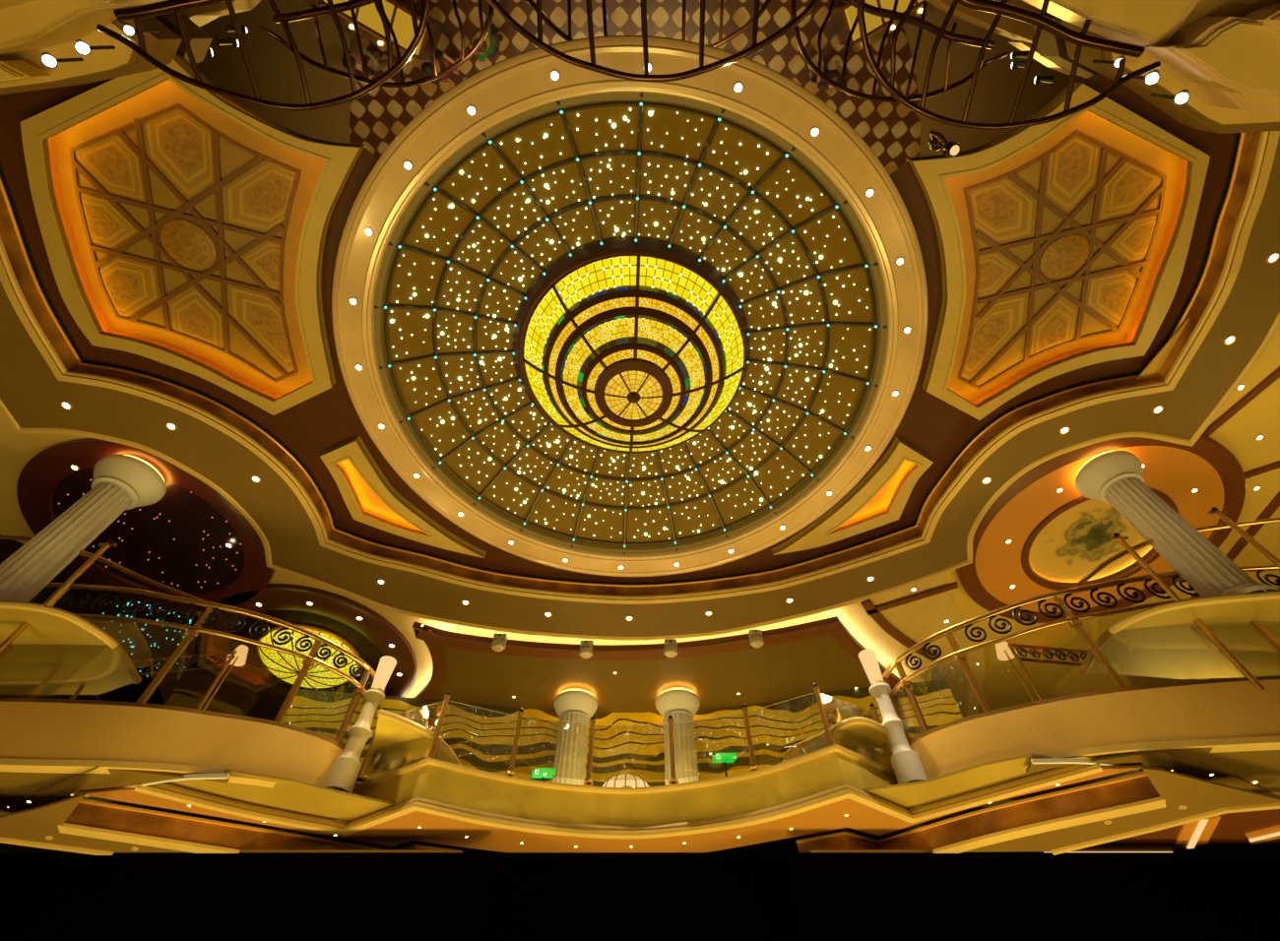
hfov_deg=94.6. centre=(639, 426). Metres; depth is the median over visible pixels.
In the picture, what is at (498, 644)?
stage light
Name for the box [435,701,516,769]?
glass panel
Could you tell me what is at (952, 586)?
trim
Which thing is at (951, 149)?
spotlight
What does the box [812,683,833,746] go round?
railing post
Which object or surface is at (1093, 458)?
light
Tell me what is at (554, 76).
recessed light
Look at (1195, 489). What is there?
recessed light
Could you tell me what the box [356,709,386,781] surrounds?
railing post
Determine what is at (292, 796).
ceiling
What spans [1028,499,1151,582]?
mural
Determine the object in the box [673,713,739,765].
glass panel
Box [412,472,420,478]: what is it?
recessed light
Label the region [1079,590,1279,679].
balcony
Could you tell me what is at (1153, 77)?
spotlight
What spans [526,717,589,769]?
glass panel
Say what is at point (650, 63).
recessed light
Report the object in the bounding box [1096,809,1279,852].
ceiling
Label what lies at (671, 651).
stage light
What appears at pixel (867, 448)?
recessed light
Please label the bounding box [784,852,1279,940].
wall
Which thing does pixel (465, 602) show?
recessed light
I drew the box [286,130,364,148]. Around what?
trim
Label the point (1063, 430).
recessed light
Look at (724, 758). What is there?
exit sign
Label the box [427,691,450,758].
railing post
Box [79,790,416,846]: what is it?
trim
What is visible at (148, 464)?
light
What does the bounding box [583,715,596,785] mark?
railing post
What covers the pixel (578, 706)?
fluted column
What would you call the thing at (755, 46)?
railing
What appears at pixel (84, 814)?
ceiling
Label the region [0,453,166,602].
fluted column
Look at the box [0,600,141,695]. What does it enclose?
balcony
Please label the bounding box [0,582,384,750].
balustrade
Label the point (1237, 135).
trim
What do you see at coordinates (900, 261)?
recessed light
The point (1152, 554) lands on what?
trim
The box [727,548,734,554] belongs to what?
recessed light
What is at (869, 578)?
recessed light
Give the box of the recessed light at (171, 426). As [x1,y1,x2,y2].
[165,422,177,430]
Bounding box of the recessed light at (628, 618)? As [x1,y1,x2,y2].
[625,615,633,621]
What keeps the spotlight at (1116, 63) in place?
attached to the balcony at (1226, 53)
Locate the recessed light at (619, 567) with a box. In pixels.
[617,565,624,570]
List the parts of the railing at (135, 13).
rail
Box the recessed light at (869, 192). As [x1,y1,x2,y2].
[864,188,874,197]
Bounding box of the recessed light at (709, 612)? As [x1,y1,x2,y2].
[704,610,712,616]
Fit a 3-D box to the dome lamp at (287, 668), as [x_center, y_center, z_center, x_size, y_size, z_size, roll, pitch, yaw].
[-5.370,3.828,9.490,1.620,0.336,1.620,0,-56,0]
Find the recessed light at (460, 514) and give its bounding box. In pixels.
[456,512,464,516]
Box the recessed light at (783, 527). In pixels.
[778,524,785,530]
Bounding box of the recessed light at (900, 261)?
[895,256,904,265]
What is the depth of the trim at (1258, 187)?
6.77 m
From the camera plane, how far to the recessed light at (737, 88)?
5.08 m
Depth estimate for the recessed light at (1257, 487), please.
7.65 m
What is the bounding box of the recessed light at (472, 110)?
[466,104,477,117]
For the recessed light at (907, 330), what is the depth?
6.35 m
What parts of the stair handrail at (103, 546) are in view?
post, handrail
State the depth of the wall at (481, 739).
9.48 m
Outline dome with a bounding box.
[374,92,887,554]
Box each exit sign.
[531,768,555,781]
[711,753,736,776]
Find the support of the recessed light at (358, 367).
attached to the ring
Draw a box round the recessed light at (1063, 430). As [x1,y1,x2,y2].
[1059,426,1069,434]
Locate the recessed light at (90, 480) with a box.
[58,479,241,587]
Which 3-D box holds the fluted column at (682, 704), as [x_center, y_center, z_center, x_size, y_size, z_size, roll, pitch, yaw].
[0.616,5.295,8.576,0.720,2.830,0.720,0,-56,0]
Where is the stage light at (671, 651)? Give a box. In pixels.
[664,640,677,657]
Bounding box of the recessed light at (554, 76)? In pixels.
[549,69,560,82]
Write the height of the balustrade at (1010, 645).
1.018 m
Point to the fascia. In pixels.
(789, 845)
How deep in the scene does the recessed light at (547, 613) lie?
8.73 m
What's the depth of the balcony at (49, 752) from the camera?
5.13 m
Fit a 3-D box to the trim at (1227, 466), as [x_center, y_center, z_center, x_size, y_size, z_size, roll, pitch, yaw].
[6.160,1.488,8.042,3.560,0.150,3.558,0,-56,0]
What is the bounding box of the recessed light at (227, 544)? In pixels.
[225,542,233,548]
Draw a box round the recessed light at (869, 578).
[866,576,874,581]
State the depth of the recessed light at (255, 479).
7.30 m
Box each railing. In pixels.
[96,0,430,111]
[487,0,820,81]
[856,0,1160,129]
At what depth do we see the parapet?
5.50 m
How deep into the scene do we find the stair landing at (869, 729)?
5.85 m
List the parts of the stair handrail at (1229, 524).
handrail, post, post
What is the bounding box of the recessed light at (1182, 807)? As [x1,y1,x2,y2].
[1178,805,1187,810]
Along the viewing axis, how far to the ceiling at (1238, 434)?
8.99 m
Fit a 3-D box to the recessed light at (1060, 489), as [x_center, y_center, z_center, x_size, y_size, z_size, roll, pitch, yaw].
[5.350,0.815,7.537,0.090,0.020,0.090,0,-56,0]
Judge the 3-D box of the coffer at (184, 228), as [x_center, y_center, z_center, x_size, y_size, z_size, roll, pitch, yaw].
[-4.466,-1.809,6.036,2.854,0.302,3.505,18,-58,-12]
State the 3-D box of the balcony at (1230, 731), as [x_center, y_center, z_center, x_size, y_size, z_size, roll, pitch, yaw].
[5.050,3.295,5.508,5.105,0.532,2.426,0,-56,0]
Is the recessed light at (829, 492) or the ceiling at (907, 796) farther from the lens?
the recessed light at (829, 492)
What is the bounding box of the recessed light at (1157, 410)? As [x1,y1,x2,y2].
[1152,405,1163,413]
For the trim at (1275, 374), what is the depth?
6.89 m
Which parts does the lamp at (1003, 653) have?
lamp shade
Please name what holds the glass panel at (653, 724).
on the parapet
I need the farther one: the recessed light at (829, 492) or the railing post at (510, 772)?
the recessed light at (829, 492)
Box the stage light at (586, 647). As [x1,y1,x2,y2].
[579,640,593,658]
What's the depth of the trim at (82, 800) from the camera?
5.39 m
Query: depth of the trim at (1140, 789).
5.09 m
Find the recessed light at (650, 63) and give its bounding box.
[641,61,652,73]
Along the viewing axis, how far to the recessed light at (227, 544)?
8.12 m
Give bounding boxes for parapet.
[133,744,1103,838]
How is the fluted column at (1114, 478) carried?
on the balcony at (1156, 641)
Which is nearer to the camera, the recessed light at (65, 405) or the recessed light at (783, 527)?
the recessed light at (65, 405)
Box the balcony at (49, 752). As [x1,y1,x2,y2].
[0,702,361,815]
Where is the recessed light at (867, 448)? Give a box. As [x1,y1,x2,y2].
[863,445,871,451]
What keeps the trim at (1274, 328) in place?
attached to the ceiling at (30, 390)
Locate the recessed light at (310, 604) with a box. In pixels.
[306,600,313,606]
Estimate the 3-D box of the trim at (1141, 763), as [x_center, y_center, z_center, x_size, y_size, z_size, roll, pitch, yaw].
[2.877,3.451,5.319,2.981,0.020,0.419,-22,-59,14]
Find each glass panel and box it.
[364,701,443,775]
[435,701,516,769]
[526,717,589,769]
[592,723,669,770]
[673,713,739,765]
[748,693,812,765]
[820,693,890,767]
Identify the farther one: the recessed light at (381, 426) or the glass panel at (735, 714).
the recessed light at (381, 426)
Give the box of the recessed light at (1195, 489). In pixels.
[1190,487,1198,493]
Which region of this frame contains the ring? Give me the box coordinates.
[331,35,927,576]
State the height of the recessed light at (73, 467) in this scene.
0.020 m
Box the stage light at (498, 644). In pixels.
[491,634,507,651]
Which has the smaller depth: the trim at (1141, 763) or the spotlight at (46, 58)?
the spotlight at (46, 58)
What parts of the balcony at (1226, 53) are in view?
moulding, moulding, moulding, moulding, moulding, moulding, moulding, moulding, moulding, moulding, moulding, moulding, moulding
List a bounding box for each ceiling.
[0,0,1235,581]
[0,132,1279,637]
[0,318,1279,720]
[0,792,445,852]
[16,438,417,707]
[76,765,1144,852]
[165,769,395,822]
[433,634,871,712]
[810,766,1279,852]
[862,754,1105,809]
[975,446,1224,612]
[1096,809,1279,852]
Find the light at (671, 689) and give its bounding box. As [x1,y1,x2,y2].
[660,688,694,694]
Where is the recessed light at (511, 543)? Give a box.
[508,539,514,545]
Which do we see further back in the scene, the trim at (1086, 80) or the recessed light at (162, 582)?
the recessed light at (162, 582)
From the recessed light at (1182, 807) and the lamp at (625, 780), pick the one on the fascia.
the lamp at (625, 780)
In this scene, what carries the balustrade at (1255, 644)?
on the balcony at (1230, 731)
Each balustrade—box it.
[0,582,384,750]
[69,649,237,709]
[873,564,1279,745]
[1007,642,1231,700]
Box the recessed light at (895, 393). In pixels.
[891,389,898,397]
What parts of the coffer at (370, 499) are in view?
recess panel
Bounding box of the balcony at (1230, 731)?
[909,679,1279,792]
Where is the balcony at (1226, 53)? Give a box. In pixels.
[1022,0,1279,133]
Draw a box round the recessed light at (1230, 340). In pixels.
[1223,334,1236,345]
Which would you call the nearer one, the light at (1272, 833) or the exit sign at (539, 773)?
the light at (1272, 833)
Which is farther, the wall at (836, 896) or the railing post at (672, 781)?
the railing post at (672, 781)
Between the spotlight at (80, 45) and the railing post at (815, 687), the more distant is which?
the railing post at (815, 687)
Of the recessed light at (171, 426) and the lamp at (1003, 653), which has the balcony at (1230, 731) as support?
the lamp at (1003, 653)
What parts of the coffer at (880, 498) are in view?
recess panel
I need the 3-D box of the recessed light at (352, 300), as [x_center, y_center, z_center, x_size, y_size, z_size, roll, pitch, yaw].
[-2.997,-1.306,6.173,0.096,0.020,0.096,0,-56,0]
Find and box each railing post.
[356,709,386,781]
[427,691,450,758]
[505,707,523,776]
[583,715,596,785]
[667,714,678,784]
[741,704,759,771]
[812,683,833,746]
[869,703,893,768]
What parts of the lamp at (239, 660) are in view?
lamp shade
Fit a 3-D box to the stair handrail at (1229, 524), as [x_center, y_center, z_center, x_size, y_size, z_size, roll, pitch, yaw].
[6.177,1.614,5.771,2.972,1.980,0.411,-11,-57,7]
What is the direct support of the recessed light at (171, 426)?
in the ceiling at (30, 390)
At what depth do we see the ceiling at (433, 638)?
9.06 m
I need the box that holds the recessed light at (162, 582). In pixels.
[102,581,191,676]
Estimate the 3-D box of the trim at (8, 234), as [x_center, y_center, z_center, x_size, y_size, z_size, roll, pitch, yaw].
[-0.240,-0.737,6.580,12.529,0.215,8.010,0,-56,0]
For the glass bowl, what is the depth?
6.45 m
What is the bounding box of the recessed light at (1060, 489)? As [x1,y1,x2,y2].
[1055,487,1063,493]
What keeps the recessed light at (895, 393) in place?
attached to the ring
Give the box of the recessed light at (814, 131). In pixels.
[809,126,820,137]
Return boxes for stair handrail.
[0,534,203,653]
[1074,507,1279,691]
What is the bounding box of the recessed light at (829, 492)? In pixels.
[825,490,832,496]
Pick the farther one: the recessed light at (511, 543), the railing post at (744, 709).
the recessed light at (511, 543)
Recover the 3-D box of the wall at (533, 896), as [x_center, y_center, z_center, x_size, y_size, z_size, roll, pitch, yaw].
[0.000,5.308,4.079,5.200,4.050,0.100,0,-56,0]
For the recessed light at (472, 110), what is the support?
attached to the ring
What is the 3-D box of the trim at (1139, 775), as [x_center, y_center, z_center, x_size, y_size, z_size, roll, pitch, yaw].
[2.892,3.509,5.288,2.981,0.020,0.362,-22,-59,14]
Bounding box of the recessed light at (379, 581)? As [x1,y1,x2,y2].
[377,578,384,584]
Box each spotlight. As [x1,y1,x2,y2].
[40,52,83,67]
[73,39,115,55]
[123,22,158,36]
[933,131,960,157]
[1092,55,1125,67]
[1122,69,1159,85]
[1151,89,1189,105]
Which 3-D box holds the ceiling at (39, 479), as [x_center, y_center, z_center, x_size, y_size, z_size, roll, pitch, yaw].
[-5.955,2.622,8.936,4.570,0.250,6.020,0,-56,0]
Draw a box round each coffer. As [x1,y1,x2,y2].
[20,55,363,415]
[320,435,486,558]
[771,436,933,555]
[908,82,1210,420]
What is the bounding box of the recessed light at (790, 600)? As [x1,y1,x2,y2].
[785,597,793,603]
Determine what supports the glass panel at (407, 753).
on the parapet
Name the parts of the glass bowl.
glass panel, glass panel, glass panel, glass panel, glass panel, glass panel, glass panel, glass panel, glass panel, glass panel, glass panel, glass panel, glass panel, glass panel, glass panel, panel, panel, glass panel, panel, panel, glass panel, panel, panel, glass panel, glass panel, glass panel, glass panel, glass panel, glass panel, glass panel, glass panel, glass panel, glass panel, glass panel, glass panel, glass panel, glass panel, glass panel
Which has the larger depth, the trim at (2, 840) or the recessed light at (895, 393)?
the recessed light at (895, 393)
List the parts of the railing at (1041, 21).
rail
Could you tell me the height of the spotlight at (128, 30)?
0.318 m
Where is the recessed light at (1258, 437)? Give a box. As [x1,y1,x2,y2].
[1255,434,1264,441]
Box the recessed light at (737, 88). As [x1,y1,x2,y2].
[732,81,743,94]
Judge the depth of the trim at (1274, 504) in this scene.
8.02 m
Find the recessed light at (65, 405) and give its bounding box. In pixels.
[60,401,71,409]
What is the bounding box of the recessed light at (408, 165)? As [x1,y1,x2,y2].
[402,159,413,171]
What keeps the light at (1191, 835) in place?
attached to the ceiling at (1229, 835)
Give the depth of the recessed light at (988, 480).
7.31 m
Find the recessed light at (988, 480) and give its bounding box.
[981,476,991,484]
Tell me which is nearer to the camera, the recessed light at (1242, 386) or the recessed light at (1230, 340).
the recessed light at (1230, 340)
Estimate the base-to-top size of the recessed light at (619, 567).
0.020 m
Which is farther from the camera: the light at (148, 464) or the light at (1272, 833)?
the light at (148, 464)
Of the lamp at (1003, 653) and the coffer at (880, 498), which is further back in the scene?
the coffer at (880, 498)
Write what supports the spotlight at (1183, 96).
attached to the balcony at (1226, 53)
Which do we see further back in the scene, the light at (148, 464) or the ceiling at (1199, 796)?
the light at (148, 464)
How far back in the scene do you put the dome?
6.63 m
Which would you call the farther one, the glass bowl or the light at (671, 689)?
the light at (671, 689)
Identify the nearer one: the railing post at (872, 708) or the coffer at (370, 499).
the railing post at (872, 708)
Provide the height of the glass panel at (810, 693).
0.570 m
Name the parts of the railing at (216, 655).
post, rail, rail, post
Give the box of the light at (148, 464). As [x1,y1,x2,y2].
[126,454,164,481]
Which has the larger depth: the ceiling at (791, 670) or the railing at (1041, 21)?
the ceiling at (791, 670)
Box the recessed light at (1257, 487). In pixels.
[1252,485,1260,491]
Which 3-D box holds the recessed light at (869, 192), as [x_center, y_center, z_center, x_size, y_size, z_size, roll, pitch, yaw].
[2.164,-2.201,5.572,0.096,0.020,0.096,0,-56,0]
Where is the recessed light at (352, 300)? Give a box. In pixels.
[348,297,358,306]
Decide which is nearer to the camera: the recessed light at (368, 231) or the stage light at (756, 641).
the recessed light at (368, 231)
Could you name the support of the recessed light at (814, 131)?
attached to the ring
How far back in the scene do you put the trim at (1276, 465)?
7.45 m
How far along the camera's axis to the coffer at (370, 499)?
7.83 m
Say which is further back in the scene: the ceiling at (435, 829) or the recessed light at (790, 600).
the recessed light at (790, 600)
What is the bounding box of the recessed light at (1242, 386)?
[1236,384,1245,390]
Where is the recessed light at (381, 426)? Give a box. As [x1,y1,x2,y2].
[377,423,385,430]
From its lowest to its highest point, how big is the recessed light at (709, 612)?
0.020 m
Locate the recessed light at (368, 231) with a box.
[363,227,373,237]
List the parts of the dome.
panel, panel, panel, panel, panel, panel, panel, panel, panel, panel, panel, panel, panel, panel, panel, panel, panel, panel, panel, panel, panel, panel, panel, panel, panel, panel, panel, panel, panel, panel, panel, panel, panel, panel, panel, panel, panel, panel, panel, panel, panel, panel, panel, panel, panel, panel, panel, panel, panel, panel, panel, panel, panel, panel, panel, panel, panel, panel, panel, panel, panel, panel, panel, panel, panel, panel, panel, panel, panel, panel, panel, panel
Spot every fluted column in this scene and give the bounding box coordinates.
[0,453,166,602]
[551,689,597,785]
[655,688,700,785]
[1075,450,1279,597]
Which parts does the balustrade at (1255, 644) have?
post, post, post, rail, glass panel, post, post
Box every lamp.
[202,644,248,710]
[256,624,360,689]
[371,655,396,692]
[601,772,649,787]
[858,649,883,685]
[995,640,1034,702]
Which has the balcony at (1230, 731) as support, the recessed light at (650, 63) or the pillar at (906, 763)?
the pillar at (906, 763)
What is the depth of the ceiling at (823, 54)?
5.20 m
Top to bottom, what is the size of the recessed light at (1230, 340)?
0.020 m
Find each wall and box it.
[0,852,495,940]
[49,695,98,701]
[281,679,962,786]
[480,852,799,940]
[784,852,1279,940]
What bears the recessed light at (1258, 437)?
in the ceiling at (1238, 434)
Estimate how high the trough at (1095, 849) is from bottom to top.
0.031 m
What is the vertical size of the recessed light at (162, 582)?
0.028 m
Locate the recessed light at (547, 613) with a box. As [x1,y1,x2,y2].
[544,611,551,617]
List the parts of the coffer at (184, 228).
recess panel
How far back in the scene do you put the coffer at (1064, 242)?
6.06 m
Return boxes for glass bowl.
[522,254,746,453]
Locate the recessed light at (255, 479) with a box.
[251,475,260,482]
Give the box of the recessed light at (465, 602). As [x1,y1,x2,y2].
[461,599,469,605]
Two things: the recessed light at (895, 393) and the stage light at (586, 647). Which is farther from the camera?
the stage light at (586, 647)
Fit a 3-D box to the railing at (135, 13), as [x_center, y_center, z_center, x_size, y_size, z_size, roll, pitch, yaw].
[-2.563,-2.734,4.090,2.362,0.067,0.978,0,-56,0]
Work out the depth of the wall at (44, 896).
4.98 m
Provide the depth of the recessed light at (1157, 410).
6.73 m
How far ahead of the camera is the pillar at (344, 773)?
5.72 m
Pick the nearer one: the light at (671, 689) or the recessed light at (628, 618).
the recessed light at (628, 618)
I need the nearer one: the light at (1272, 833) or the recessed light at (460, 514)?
the light at (1272, 833)
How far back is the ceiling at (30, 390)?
7.18 m
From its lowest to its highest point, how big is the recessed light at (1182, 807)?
0.020 m
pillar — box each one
[323,689,384,793]
[868,682,927,783]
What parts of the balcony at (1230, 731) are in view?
moulding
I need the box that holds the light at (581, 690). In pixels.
[559,689,593,696]
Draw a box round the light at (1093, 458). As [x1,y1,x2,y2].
[1076,450,1112,475]
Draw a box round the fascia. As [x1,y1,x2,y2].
[0,769,1144,852]
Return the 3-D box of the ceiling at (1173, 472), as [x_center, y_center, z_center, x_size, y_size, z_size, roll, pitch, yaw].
[6.160,1.504,8.017,3.120,0.030,3.118,0,-56,0]
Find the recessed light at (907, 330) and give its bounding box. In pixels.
[902,325,911,334]
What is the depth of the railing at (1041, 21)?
4.16 m
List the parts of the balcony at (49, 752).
moulding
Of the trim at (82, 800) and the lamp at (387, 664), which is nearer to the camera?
the trim at (82, 800)
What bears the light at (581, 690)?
on the fluted column at (578, 706)
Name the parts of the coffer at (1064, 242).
recess panel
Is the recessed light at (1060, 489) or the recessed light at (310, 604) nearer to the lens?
the recessed light at (1060, 489)
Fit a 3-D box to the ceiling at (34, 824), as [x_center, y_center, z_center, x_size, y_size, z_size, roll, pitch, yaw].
[-4.406,3.348,4.960,5.335,0.020,1.073,0,-56,0]
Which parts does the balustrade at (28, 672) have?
post, post, glass panel, rail, rail, post, post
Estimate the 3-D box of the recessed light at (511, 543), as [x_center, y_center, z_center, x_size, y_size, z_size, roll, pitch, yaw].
[-1.772,1.597,8.124,0.096,0.020,0.096,0,-56,0]
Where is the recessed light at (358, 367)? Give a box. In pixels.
[354,363,363,371]
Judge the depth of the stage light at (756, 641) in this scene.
8.79 m
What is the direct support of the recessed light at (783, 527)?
attached to the ring
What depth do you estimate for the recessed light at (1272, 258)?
5.76 m
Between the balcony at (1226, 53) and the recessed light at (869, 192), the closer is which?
the balcony at (1226, 53)
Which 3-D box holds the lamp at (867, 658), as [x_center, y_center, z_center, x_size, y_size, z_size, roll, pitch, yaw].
[2.500,2.624,6.351,0.184,0.395,0.184,0,-56,0]
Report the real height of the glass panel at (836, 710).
0.580 m
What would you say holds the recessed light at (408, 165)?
attached to the ring
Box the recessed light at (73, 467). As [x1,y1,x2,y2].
[69,464,78,470]
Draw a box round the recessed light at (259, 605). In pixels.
[255,602,262,607]
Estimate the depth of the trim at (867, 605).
9.20 m
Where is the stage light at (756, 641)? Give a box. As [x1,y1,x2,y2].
[748,630,764,647]
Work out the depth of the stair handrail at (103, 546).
6.44 m
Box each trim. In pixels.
[0,130,1279,604]
[0,131,1261,595]
[0,132,1240,584]
[0,312,1279,640]
[0,837,113,855]
[57,823,240,853]
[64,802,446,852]
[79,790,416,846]
[79,799,462,852]
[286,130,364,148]
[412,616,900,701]
[796,772,1146,843]
[797,775,1159,852]
[798,762,1143,836]
[860,598,938,661]
[865,581,958,615]
[909,78,1088,159]
[932,796,1166,853]
[955,434,1245,623]
[1021,487,1179,590]
[1050,791,1279,855]
[1190,491,1279,598]
[1202,366,1279,436]
[1243,460,1279,478]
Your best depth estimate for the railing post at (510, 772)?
5.97 m
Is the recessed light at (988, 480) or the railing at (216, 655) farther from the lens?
the recessed light at (988, 480)
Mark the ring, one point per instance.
(518, 84)
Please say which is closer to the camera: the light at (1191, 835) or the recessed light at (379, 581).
the light at (1191, 835)
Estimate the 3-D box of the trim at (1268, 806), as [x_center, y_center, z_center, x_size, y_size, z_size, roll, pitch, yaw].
[4.489,3.299,4.952,2.002,0.100,0.323,-21,-59,14]
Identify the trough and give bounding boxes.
[1040,845,1176,852]
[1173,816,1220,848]
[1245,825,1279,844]
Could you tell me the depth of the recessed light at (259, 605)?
8.81 m
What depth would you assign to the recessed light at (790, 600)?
8.56 m
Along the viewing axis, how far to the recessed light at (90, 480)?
8.18 m
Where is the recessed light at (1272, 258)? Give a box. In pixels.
[1266,252,1279,263]
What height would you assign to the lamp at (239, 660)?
1.060 m
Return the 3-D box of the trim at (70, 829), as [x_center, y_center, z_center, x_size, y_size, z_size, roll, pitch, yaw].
[-3.350,3.910,5.335,3.340,0.025,0.361,16,-57,-10]
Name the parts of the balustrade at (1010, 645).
post, rail, rail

